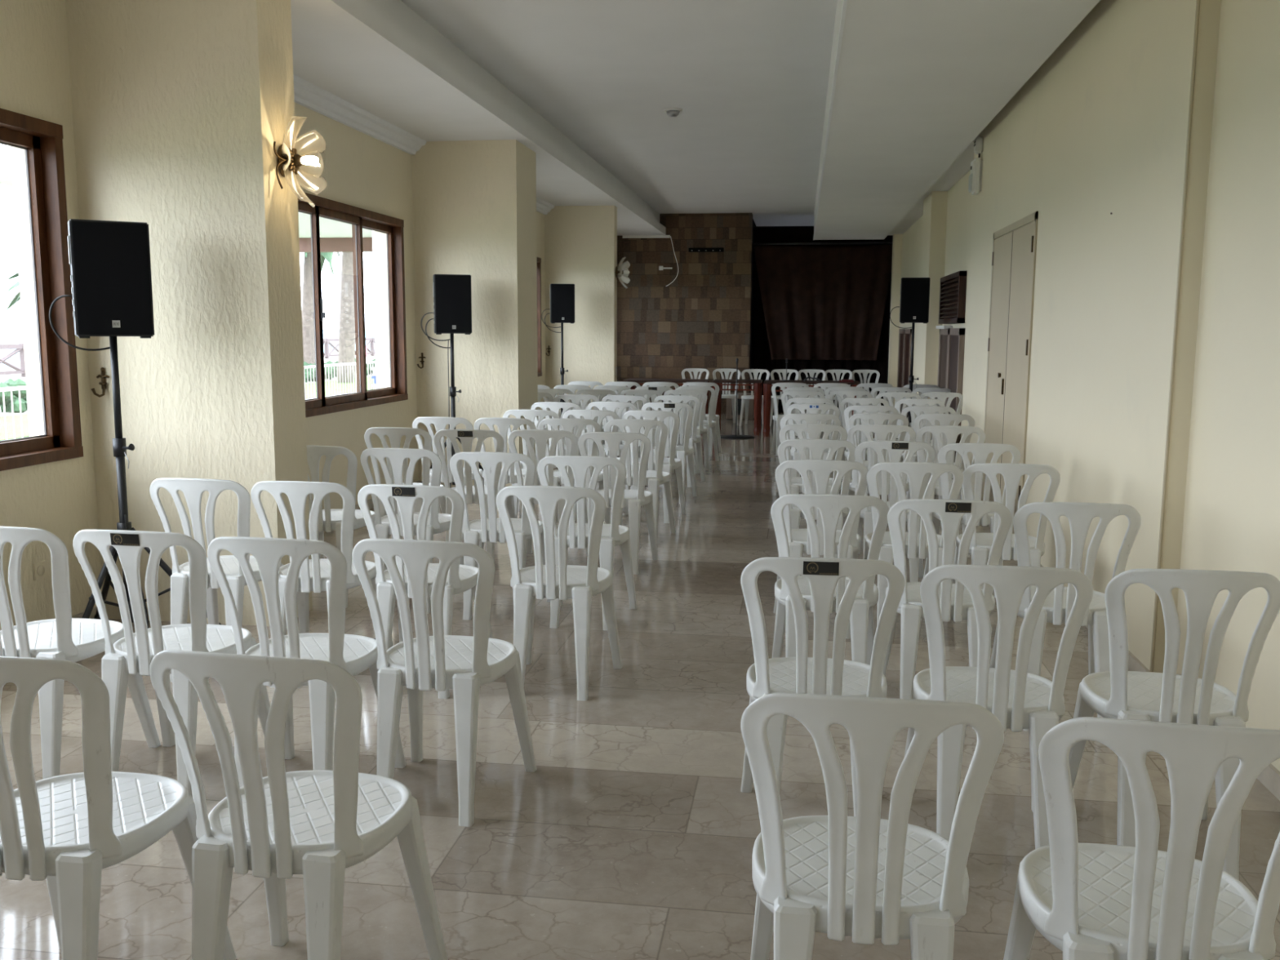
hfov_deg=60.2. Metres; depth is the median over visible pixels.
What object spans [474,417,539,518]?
plastic chair
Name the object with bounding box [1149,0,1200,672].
trim
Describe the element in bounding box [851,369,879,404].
plastic chair
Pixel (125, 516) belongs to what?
cable
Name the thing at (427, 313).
cable
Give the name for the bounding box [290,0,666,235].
ceiling
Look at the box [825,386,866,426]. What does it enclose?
plastic chair
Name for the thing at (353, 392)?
garden path
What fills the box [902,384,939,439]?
plastic chair
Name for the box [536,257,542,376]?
window
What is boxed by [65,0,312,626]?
pillar
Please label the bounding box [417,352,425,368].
wall hook
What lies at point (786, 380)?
table microphone
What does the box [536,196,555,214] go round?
trim
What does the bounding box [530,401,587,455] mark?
plastic chair
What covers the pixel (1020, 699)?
plastic chair
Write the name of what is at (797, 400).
plastic chair
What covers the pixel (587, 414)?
plastic chair
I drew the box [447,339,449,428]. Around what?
cable
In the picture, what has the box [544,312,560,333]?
cable
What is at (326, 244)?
beam
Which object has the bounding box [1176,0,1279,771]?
wall
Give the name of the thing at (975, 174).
emergency light
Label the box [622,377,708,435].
wooden table
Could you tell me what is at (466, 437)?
plastic chair
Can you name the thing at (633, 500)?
plastic chair
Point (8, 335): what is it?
sea
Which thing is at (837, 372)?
plastic chair
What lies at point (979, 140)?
fire alarm
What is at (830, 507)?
plastic chair
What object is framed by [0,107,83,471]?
window
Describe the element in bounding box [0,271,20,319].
palm tree
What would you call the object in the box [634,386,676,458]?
plastic chair
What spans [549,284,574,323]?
loudspeaker
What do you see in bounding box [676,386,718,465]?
plastic chair
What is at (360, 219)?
window
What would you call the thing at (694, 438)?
plastic chair
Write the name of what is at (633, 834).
floor
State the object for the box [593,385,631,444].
plastic chair
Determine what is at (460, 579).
plastic chair
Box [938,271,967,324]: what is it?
shutter
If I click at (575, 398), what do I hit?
plastic chair
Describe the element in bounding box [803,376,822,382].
coiled cable
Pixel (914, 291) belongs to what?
loudspeaker
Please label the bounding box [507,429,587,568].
plastic chair
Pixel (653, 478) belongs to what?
plastic chair
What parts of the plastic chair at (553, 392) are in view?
backrest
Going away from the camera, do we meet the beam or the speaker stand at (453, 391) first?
the speaker stand at (453, 391)
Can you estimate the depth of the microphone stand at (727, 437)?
14.75 m
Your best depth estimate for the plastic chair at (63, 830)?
2.10 m
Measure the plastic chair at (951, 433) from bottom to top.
0.840 m
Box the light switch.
[614,366,617,375]
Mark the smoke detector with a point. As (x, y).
(671, 112)
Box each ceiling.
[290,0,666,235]
[400,0,837,226]
[813,0,1100,239]
[888,135,978,235]
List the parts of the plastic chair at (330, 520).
leg, backrest, leg, seat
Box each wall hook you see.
[91,367,109,397]
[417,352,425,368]
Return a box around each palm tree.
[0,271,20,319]
[302,252,371,364]
[328,252,355,382]
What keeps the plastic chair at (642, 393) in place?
on the floor
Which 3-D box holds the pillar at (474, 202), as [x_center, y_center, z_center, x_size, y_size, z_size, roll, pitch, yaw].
[-1.474,-1.461,10.031,0.930,3.030,0.720,1,8,8]
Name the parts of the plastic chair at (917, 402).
backrest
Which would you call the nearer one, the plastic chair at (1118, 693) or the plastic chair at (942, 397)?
the plastic chair at (1118, 693)
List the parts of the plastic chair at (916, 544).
leg, leg, seat, backrest, leg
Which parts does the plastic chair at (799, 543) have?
leg, leg, backrest, seat, leg, leg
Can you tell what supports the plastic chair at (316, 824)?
on the floor
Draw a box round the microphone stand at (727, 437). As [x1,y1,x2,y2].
[720,358,754,439]
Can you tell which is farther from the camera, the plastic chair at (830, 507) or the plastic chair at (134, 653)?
the plastic chair at (830, 507)
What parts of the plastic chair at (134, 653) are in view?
leg, backrest, leg, seat, leg, leg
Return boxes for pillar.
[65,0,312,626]
[372,230,377,388]
[411,139,537,488]
[544,205,617,411]
[887,234,902,405]
[915,191,947,399]
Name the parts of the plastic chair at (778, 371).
leg, seat, backrest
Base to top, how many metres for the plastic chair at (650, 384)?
0.840 m
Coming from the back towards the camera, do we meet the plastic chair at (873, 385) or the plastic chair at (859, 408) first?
the plastic chair at (873, 385)
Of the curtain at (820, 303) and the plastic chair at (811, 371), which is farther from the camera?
the curtain at (820, 303)
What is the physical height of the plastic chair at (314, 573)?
0.840 m
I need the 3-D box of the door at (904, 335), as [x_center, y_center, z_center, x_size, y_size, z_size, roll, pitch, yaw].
[4.048,-1.576,16.886,0.050,1.460,1.900,1,8,8]
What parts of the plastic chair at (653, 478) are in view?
leg, backrest, seat, leg, leg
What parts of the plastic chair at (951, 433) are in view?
leg, seat, backrest, leg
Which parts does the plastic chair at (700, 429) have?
backrest, seat, leg, leg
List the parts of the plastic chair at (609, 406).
leg, backrest, seat, leg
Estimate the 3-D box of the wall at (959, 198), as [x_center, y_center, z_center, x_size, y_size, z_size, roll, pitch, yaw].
[3.828,-2.159,14.014,0.300,3.390,9.040,1,8,8]
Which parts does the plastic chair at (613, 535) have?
leg, backrest, seat, leg, leg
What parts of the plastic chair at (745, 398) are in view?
leg, leg, seat, backrest, leg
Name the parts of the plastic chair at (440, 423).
backrest, seat, leg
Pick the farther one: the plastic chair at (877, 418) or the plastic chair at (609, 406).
the plastic chair at (609, 406)
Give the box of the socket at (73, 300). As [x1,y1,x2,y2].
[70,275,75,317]
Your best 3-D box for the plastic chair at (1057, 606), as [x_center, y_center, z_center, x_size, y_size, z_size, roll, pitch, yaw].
[1.569,0.465,4.125,0.433,0.840,0.464,1,8,8]
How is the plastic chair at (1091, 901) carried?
on the floor
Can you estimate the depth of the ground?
35.25 m
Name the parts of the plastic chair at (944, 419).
leg, backrest, leg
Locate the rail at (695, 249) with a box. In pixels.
[688,247,724,252]
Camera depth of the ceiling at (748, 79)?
8.82 m
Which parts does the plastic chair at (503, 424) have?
backrest, seat, leg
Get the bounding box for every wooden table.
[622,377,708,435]
[711,378,762,435]
[763,379,861,436]
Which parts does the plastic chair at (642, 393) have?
leg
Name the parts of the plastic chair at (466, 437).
leg, backrest, seat, leg, leg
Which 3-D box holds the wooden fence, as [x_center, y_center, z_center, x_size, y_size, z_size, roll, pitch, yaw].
[-16.902,-5.538,47.567,0.160,1.020,80.090,1,8,8]
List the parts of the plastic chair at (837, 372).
backrest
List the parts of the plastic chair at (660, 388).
backrest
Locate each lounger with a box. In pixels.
[371,367,376,375]
[371,375,376,383]
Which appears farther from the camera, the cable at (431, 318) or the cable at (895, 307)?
the cable at (895, 307)
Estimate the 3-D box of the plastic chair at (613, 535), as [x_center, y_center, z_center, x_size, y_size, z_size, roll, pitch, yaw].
[-0.256,0.273,5.468,0.433,0.840,0.464,1,8,8]
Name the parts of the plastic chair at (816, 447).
leg, backrest, seat, leg, leg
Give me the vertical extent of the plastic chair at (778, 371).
0.840 m
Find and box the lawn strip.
[0,376,374,440]
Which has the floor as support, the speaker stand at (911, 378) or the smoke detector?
the speaker stand at (911, 378)
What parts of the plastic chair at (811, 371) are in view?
backrest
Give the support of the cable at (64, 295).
attached to the loudspeaker at (110, 263)
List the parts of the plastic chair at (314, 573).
leg, leg, backrest, seat, leg, leg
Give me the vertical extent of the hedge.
0.758 m
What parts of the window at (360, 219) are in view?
sash, sash handle, sash, sash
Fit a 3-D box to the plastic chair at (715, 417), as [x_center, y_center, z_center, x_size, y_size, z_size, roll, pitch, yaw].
[0.722,-0.730,12.857,0.433,0.840,0.464,2,8,10]
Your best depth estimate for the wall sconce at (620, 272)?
14.54 m
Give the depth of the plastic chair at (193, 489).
4.44 m
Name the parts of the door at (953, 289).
frame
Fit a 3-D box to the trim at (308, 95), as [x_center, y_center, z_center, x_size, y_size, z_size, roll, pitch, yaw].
[-2.213,-2.587,7.461,0.140,0.110,4.231,1,8,8]
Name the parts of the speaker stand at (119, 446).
leg, leg, knob, leg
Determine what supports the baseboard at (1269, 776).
attached to the wall at (1232, 512)
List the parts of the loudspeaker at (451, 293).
handle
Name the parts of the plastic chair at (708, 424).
backrest, seat, leg, leg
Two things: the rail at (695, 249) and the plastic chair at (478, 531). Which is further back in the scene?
the rail at (695, 249)
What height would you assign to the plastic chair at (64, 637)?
0.840 m
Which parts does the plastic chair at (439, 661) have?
leg, leg, backrest, seat, leg, leg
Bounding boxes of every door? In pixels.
[897,328,911,417]
[936,271,967,457]
[981,211,1038,533]
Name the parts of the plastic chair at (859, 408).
seat, backrest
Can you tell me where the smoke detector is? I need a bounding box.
[663,107,682,116]
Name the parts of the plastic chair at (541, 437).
leg, leg, backrest, leg, leg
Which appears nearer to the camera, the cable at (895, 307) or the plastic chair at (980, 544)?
the plastic chair at (980, 544)
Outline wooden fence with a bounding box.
[0,337,375,377]
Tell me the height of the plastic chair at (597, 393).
0.840 m
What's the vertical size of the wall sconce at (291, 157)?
0.416 m
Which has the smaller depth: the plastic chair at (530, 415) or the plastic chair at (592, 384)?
the plastic chair at (530, 415)
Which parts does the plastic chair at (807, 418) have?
leg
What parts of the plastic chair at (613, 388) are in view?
backrest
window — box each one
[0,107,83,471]
[297,190,408,417]
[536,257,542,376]
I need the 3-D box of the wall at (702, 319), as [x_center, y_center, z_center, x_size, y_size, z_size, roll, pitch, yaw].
[2.456,-3.296,20.047,5.780,4.000,2.700,1,8,8]
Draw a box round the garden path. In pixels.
[306,391,355,399]
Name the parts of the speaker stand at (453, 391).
leg, leg, leg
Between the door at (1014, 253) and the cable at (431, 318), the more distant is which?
the cable at (431, 318)
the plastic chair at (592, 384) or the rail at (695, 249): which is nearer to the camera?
the plastic chair at (592, 384)
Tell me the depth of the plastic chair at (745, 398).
16.88 m
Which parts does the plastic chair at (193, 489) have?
leg, backrest, leg, seat, leg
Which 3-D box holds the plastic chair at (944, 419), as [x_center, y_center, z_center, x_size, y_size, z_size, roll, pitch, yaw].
[2.230,-0.091,8.226,0.433,0.840,0.464,1,8,8]
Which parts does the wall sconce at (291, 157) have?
arm, arm, bulb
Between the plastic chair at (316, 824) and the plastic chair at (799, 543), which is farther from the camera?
the plastic chair at (799, 543)
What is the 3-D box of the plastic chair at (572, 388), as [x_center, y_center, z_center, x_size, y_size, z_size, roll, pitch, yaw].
[-0.696,-0.632,12.089,0.433,0.840,0.464,2,8,9]
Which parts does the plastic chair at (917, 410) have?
seat, leg, backrest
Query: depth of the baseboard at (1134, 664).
4.62 m
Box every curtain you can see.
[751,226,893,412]
[752,244,892,359]
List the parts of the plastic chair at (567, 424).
leg, leg, backrest, seat, leg, leg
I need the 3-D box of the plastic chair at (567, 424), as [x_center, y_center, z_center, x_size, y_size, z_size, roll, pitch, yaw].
[-0.449,-0.025,7.648,0.433,0.840,0.464,1,8,9]
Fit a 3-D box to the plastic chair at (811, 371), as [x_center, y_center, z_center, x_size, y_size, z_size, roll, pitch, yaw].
[2.598,-1.249,16.735,0.433,0.840,0.464,1,8,8]
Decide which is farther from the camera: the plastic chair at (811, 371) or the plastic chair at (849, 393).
the plastic chair at (811, 371)
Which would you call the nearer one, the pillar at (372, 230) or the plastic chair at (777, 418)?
the pillar at (372, 230)
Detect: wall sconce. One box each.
[273,115,325,206]
[615,257,630,288]
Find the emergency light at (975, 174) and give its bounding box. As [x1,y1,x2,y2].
[968,157,982,195]
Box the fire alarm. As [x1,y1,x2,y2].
[973,136,983,157]
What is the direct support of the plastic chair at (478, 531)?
on the floor
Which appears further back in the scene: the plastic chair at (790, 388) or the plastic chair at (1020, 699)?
the plastic chair at (790, 388)
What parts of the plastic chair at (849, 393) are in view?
backrest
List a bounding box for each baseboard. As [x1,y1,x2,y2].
[71,480,420,618]
[988,524,1149,671]
[1257,763,1279,800]
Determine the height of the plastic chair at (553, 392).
0.840 m
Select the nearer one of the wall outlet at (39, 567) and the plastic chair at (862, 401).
the wall outlet at (39, 567)
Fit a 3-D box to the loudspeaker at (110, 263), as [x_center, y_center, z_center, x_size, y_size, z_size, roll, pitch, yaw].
[-2.312,-0.867,4.804,0.311,0.493,0.279,-4,9,-30]
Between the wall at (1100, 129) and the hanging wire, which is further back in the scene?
the hanging wire
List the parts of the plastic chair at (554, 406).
seat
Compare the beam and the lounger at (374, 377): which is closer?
the beam
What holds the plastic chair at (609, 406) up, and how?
on the floor
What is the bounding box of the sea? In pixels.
[0,327,375,367]
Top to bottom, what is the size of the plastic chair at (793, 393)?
0.840 m
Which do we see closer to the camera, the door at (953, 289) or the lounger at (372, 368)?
the door at (953, 289)
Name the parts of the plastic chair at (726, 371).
backrest, seat, leg, leg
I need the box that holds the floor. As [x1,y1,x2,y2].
[0,411,1279,959]
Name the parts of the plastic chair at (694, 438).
backrest, seat, leg, leg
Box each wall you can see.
[0,0,545,630]
[617,213,813,413]
[899,169,972,440]
[960,0,1221,672]
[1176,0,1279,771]
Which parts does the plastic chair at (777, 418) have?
leg, seat, leg, backrest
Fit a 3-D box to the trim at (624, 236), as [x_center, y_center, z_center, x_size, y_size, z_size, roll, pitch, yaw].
[0.107,-4.166,18.881,0.820,0.045,0.030,1,8,8]
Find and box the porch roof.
[0,161,372,238]
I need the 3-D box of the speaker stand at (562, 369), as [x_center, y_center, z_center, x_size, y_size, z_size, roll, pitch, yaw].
[-1.008,-1.242,14.063,0.674,1.508,0.586,1,8,8]
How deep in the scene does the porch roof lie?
17.31 m
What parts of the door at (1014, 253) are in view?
handle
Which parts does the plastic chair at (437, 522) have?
leg, backrest, seat, leg, leg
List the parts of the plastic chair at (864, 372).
backrest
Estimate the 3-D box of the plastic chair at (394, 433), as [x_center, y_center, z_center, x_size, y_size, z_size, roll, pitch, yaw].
[-1.442,0.069,6.919,0.433,0.840,0.464,2,8,9]
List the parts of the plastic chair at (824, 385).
backrest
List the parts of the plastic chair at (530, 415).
leg, backrest, seat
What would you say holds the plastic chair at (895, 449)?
on the floor
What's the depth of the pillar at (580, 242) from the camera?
14.55 m
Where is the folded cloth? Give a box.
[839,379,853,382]
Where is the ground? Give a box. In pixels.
[0,351,375,416]
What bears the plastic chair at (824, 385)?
on the floor
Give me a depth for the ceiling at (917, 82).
6.91 m
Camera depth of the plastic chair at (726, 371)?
17.07 m
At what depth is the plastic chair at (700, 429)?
11.06 m
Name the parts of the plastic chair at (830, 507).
leg, leg, seat, backrest, leg, leg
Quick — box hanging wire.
[666,235,678,286]
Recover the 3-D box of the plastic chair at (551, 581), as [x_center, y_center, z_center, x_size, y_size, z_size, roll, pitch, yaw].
[-0.320,0.409,4.466,0.433,0.840,0.464,1,8,8]
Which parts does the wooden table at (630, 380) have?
leg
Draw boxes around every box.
[658,266,671,270]
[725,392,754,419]
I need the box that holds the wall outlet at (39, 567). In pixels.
[32,560,46,580]
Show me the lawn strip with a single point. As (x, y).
(24, 416)
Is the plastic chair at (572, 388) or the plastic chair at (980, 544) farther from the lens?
the plastic chair at (572, 388)
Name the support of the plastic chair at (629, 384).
on the floor
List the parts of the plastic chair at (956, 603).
leg, leg, seat, backrest, leg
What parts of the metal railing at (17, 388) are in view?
rail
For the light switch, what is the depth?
14.72 m
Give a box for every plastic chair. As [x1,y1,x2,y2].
[0,526,160,779]
[0,656,236,959]
[72,528,270,796]
[149,478,287,681]
[149,649,448,959]
[207,536,406,786]
[250,480,393,687]
[306,444,387,608]
[351,538,536,826]
[357,484,492,698]
[360,448,463,613]
[364,426,445,539]
[412,417,484,539]
[433,429,515,560]
[449,452,551,620]
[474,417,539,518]
[496,485,622,701]
[502,409,564,518]
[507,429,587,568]
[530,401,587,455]
[537,385,550,419]
[537,388,580,455]
[537,391,554,444]
[537,417,610,525]
[537,455,637,630]
[553,394,603,484]
[554,384,591,418]
[562,409,628,521]
[568,381,603,418]
[575,389,620,457]
[577,431,657,574]
[586,401,644,490]
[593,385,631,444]
[601,395,648,456]
[604,381,639,419]
[604,418,675,543]
[619,389,662,445]
[622,410,686,523]
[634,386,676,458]
[641,402,697,503]
[642,382,680,445]
[653,395,704,487]
[664,389,710,473]
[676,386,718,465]
[680,368,709,404]
[682,382,721,455]
[712,368,740,425]
[738,368,769,426]
[740,556,904,831]
[740,692,1004,959]
[769,368,799,426]
[770,493,888,665]
[771,382,808,455]
[773,459,868,639]
[777,439,855,558]
[779,423,847,494]
[780,413,840,478]
[781,391,825,438]
[783,386,824,424]
[785,397,834,447]
[786,403,839,476]
[798,368,826,424]
[813,382,850,438]
[824,369,852,413]
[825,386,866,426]
[828,390,872,457]
[840,397,888,460]
[844,404,898,501]
[847,413,908,501]
[847,424,915,554]
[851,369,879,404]
[854,440,935,582]
[856,382,893,422]
[863,462,963,625]
[870,386,911,435]
[875,391,920,439]
[883,498,1011,728]
[894,398,945,478]
[900,405,955,499]
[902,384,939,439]
[904,564,1093,848]
[906,413,974,528]
[906,425,985,557]
[909,387,951,462]
[915,392,963,478]
[923,443,1020,597]
[951,462,1060,588]
[989,502,1141,731]
[1003,716,1279,959]
[1068,568,1279,879]
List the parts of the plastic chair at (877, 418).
seat, backrest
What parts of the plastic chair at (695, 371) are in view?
backrest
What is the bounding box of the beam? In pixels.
[299,237,373,252]
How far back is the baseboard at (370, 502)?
5.37 m
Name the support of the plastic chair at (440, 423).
on the floor
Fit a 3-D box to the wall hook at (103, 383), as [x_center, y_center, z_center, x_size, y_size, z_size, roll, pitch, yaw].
[-2.571,-0.465,5.256,0.067,0.142,0.066,1,8,8]
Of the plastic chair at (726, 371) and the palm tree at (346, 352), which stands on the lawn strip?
the palm tree at (346, 352)
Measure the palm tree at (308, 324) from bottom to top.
5.103 m
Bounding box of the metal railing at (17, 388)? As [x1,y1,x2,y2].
[0,360,375,439]
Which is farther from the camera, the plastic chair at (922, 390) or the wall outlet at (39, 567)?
the plastic chair at (922, 390)
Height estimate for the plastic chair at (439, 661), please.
0.840 m
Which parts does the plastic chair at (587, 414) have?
leg, backrest, leg, leg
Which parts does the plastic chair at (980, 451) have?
leg, leg, seat, backrest, leg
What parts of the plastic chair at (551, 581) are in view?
leg, leg, backrest, seat, leg, leg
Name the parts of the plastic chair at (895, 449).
leg, leg, seat, backrest, leg, leg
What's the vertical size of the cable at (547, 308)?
0.239 m
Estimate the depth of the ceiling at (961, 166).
11.76 m
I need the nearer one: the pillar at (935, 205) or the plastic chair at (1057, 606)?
the plastic chair at (1057, 606)
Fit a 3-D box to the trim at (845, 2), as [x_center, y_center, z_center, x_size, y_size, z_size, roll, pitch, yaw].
[1.290,-2.534,7.421,0.017,0.030,22.600,1,8,8]
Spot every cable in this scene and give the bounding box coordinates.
[48,294,110,351]
[124,515,148,628]
[421,312,449,341]
[425,318,450,348]
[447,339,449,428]
[541,308,560,328]
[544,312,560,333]
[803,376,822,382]
[889,306,911,328]
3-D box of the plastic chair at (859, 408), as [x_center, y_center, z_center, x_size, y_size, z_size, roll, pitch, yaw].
[1.888,-0.211,9.096,0.433,0.840,0.464,2,8,10]
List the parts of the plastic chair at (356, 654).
leg, backrest, leg, seat, leg, leg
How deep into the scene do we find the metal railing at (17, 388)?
18.76 m
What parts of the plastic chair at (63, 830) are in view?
leg, backrest, leg, seat, leg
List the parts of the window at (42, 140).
sash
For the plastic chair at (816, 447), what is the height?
0.840 m
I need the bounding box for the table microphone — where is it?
[782,359,790,381]
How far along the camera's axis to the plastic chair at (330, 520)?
5.66 m
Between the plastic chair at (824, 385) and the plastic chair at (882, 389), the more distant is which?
the plastic chair at (824, 385)
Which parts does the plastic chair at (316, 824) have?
leg, backrest, leg, seat, leg, leg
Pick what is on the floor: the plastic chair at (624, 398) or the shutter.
the plastic chair at (624, 398)
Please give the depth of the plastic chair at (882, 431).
7.04 m
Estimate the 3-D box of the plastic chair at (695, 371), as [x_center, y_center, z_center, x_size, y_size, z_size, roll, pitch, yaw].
[0.830,-1.286,16.938,0.433,0.840,0.464,1,8,8]
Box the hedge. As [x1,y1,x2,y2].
[0,358,375,413]
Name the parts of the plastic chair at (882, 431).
leg, leg, seat, backrest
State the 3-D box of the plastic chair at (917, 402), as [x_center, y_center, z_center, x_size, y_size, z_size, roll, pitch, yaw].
[2.499,-0.328,9.970,0.433,0.840,0.464,2,8,9]
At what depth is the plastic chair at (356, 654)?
3.21 m
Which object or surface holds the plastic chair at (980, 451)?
on the floor
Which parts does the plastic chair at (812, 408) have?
leg, backrest, seat, leg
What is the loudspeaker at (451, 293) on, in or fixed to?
on the speaker stand at (453, 391)
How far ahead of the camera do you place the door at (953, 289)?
11.50 m
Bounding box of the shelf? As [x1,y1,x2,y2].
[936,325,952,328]
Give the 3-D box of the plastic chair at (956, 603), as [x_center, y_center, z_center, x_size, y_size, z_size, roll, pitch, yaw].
[1.135,0.456,4.177,0.433,0.840,0.465,2,8,9]
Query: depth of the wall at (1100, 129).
5.15 m
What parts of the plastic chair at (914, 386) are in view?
backrest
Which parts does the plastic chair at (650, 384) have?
backrest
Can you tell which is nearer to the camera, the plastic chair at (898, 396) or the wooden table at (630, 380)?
the plastic chair at (898, 396)
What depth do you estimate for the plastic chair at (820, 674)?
2.97 m
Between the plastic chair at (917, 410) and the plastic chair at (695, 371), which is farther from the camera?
the plastic chair at (695, 371)
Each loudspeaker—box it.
[67,218,154,337]
[432,274,471,334]
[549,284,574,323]
[899,277,930,323]
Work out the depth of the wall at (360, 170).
5.24 m
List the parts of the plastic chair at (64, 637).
backrest, leg, seat, leg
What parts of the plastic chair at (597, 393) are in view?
backrest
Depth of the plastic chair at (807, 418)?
7.93 m
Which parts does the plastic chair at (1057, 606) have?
leg, leg, seat, backrest, leg, leg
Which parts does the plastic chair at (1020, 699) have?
leg, leg, seat, backrest, leg, leg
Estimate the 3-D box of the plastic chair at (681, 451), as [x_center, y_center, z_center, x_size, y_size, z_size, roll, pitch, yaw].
[0.250,-0.250,9.320,0.433,0.840,0.465,1,8,8]
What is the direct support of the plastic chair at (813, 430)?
on the floor
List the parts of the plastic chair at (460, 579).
leg, leg, backrest, seat, leg, leg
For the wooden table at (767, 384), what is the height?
0.740 m
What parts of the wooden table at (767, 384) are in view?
leg, leg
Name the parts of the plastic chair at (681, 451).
backrest, seat, leg, leg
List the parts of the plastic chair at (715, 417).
backrest, leg, seat, leg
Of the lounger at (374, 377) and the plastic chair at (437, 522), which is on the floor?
the plastic chair at (437, 522)
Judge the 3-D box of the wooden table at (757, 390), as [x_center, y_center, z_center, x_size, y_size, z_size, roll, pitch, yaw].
[1.356,-1.018,15.367,0.670,0.740,0.610,1,8,8]
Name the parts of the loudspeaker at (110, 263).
handle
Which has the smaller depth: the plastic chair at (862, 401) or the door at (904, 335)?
the plastic chair at (862, 401)
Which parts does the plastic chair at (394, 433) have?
leg, leg, backrest, leg, seat, leg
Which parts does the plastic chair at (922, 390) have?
backrest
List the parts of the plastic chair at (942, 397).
backrest, leg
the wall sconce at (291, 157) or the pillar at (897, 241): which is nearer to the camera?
the wall sconce at (291, 157)
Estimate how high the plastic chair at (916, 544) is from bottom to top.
0.840 m
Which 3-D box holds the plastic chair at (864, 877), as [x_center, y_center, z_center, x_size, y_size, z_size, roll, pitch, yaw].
[0.410,0.739,2.069,0.433,0.840,0.464,1,8,8]
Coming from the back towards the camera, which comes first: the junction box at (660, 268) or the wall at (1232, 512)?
the junction box at (660, 268)
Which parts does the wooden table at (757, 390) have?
leg, leg, leg, leg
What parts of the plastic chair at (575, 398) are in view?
backrest, leg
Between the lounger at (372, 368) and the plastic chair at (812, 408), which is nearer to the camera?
the plastic chair at (812, 408)
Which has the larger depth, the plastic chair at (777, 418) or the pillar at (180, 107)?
the plastic chair at (777, 418)
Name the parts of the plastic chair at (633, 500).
backrest, seat, leg, leg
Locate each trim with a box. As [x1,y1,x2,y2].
[293,74,426,155]
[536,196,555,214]
[622,235,670,238]
[813,0,847,239]
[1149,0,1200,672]
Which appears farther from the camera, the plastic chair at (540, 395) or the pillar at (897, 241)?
the pillar at (897, 241)
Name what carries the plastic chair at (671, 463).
on the floor
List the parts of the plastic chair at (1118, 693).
leg, leg, seat, backrest, leg, leg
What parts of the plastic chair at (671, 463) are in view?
leg, backrest, seat, leg, leg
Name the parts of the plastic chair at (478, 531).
leg, leg, backrest, seat, leg, leg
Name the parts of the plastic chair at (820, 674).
leg, leg, seat, backrest, leg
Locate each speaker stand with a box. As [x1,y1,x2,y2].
[81,336,222,625]
[420,333,483,488]
[560,323,568,413]
[896,322,919,439]

